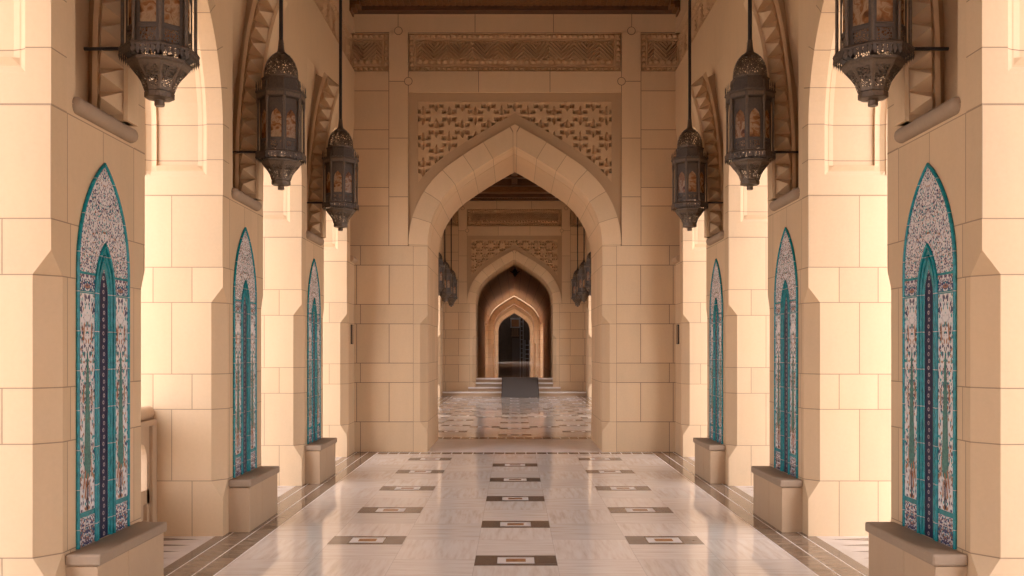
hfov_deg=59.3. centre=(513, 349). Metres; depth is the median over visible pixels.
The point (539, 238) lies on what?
wall
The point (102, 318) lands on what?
tile panel
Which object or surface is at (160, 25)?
lantern
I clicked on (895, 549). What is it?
stone bench
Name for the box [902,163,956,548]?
tile panel
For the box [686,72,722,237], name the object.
bracket
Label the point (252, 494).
stone bench
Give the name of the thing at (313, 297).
tile panel
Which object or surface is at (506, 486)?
floor
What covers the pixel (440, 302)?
wall
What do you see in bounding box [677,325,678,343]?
wall plaque
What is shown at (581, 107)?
wall
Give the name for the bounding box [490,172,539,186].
ceiling
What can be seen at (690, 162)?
lantern
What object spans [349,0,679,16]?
ceiling beam
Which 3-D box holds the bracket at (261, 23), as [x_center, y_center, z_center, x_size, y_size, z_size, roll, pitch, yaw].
[-2.420,-2.465,8.495,0.498,2.070,0.270,0,0,0]
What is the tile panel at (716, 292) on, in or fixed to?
attached to the wall at (846, 218)
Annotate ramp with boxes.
[501,376,538,397]
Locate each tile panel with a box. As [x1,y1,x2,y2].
[76,163,129,548]
[233,227,256,477]
[307,259,320,443]
[709,259,722,443]
[774,227,797,477]
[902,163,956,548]
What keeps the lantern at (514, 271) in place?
hanging from the arch
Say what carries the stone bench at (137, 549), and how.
on the floor at (506, 486)
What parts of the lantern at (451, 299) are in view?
rod, frame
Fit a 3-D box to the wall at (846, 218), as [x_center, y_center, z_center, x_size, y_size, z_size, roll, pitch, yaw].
[2.909,-1.950,4.045,0.869,7.100,21.325,0,0,0]
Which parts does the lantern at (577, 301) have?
frame, rod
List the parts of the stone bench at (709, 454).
seat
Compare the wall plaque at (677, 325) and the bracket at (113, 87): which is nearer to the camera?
the bracket at (113, 87)
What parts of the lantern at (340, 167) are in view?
post, glass pane, post, pierced panel, glass pane, frame, rod, post, pierced panel, glass pane, post, post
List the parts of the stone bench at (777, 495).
seat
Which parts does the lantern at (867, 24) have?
post, glass pane, post, pierced panel, glass pane, glass pane, pierced panel, post, frame, glass pane, pierced panel, pierced panel, glass pane, post, glass pane, post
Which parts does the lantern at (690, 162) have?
post, post, pierced panel, glass pane, post, rod, frame, pierced panel, glass pane, post, glass pane, post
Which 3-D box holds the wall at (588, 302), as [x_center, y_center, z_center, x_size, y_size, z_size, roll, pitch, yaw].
[2.937,-1.950,23.991,0.815,7.100,15.718,0,0,0]
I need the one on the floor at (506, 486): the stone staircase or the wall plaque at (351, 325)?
the stone staircase
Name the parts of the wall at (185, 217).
niche sill, niche sill, niche sill, niche sill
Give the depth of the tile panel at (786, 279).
8.34 m
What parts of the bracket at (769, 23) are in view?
edge moulding, edge moulding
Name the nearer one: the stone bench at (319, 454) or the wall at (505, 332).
the stone bench at (319, 454)
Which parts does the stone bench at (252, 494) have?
seat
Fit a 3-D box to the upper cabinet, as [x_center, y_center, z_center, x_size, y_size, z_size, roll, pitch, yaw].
[0.104,-2.578,85.690,0.884,0.932,0.620,0,0,0]
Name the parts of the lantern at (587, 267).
frame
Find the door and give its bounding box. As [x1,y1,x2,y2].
[512,338,519,359]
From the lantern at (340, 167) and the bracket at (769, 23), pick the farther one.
the lantern at (340, 167)
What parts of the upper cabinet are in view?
door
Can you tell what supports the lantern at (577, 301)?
hanging from the wall at (588, 302)
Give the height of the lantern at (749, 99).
3.860 m
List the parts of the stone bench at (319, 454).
seat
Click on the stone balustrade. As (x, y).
(148, 425)
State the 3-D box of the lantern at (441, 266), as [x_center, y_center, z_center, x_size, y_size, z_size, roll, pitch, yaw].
[-2.288,-3.420,25.310,0.676,3.860,0.433,0,0,0]
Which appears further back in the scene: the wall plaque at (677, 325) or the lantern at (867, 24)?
the wall plaque at (677, 325)
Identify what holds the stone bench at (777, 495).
on the floor at (506, 486)
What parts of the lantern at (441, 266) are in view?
frame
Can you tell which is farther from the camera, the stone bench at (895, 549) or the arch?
the arch
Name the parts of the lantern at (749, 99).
post, post, pierced panel, glass pane, post, rod, frame, pierced panel, glass pane, post, glass pane, post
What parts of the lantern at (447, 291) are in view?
frame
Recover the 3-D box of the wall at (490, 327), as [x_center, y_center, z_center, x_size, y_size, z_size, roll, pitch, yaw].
[0.014,-1.950,62.521,5.900,7.100,2.058,0,0,0]
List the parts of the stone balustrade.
arched panel, rail, post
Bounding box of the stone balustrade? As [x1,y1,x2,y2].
[141,406,156,521]
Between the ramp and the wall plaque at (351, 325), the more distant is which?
the ramp
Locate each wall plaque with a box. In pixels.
[351,325,352,343]
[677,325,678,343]
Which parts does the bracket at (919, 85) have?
edge moulding, edge moulding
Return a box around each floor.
[164,396,868,575]
[477,360,551,377]
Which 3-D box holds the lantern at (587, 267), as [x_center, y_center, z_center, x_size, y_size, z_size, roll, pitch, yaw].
[2.316,-3.420,25.310,0.676,3.860,0.433,0,0,0]
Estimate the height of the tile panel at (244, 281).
2.280 m
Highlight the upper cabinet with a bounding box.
[510,318,519,327]
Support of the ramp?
on the floor at (506, 486)
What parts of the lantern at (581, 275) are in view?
frame, rod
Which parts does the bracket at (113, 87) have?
edge moulding, edge moulding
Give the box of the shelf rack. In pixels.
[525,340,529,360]
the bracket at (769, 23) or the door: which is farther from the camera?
the door
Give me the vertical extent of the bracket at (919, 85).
2.070 m
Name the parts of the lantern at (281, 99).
post, glass pane, post, pierced panel, glass pane, rod, frame, post, pierced panel, glass pane, post, post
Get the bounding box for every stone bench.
[65,522,166,575]
[229,466,279,531]
[305,438,336,483]
[693,438,725,483]
[751,466,802,531]
[865,522,967,575]
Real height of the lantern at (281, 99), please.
3.860 m
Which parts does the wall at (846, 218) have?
niche sill, niche sill, niche sill, niche sill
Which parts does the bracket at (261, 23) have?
edge moulding, edge moulding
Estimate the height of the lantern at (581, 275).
3.860 m
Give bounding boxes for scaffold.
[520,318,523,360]
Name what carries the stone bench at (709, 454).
on the floor at (506, 486)
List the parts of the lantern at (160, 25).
post, glass pane, post, pierced panel, pierced panel, glass pane, glass pane, frame, post, pierced panel, glass pane, pierced panel, glass pane, post, glass pane, post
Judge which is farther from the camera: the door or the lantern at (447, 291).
the door
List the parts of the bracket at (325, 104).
edge moulding, edge moulding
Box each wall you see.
[0,0,357,575]
[348,14,681,451]
[438,235,442,396]
[443,201,585,390]
[485,296,542,364]
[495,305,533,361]
[499,314,529,359]
[586,234,591,396]
[672,0,1023,575]
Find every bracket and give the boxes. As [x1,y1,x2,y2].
[88,0,138,126]
[233,0,286,200]
[307,72,343,237]
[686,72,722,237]
[744,0,798,200]
[894,0,943,126]
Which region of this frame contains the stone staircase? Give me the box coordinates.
[442,378,585,395]
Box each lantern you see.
[83,0,199,106]
[233,0,306,189]
[307,0,358,230]
[438,252,444,295]
[440,230,451,301]
[447,218,457,306]
[510,269,519,276]
[571,217,583,306]
[577,227,588,301]
[584,252,590,295]
[671,0,722,230]
[724,0,798,189]
[832,0,948,106]
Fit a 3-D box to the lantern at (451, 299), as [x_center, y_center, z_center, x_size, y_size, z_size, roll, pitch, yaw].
[-2.288,-3.420,31.050,0.676,3.860,0.433,0,0,0]
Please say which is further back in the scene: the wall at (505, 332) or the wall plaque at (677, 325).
the wall at (505, 332)
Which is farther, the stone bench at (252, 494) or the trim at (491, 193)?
the trim at (491, 193)
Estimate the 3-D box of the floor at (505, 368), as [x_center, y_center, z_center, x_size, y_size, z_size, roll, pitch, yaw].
[0.014,1.002,59.105,6.400,0.001,53.790,0,0,0]
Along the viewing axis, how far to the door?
85.89 m
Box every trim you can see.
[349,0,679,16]
[469,187,560,200]
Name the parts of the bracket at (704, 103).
edge moulding, edge moulding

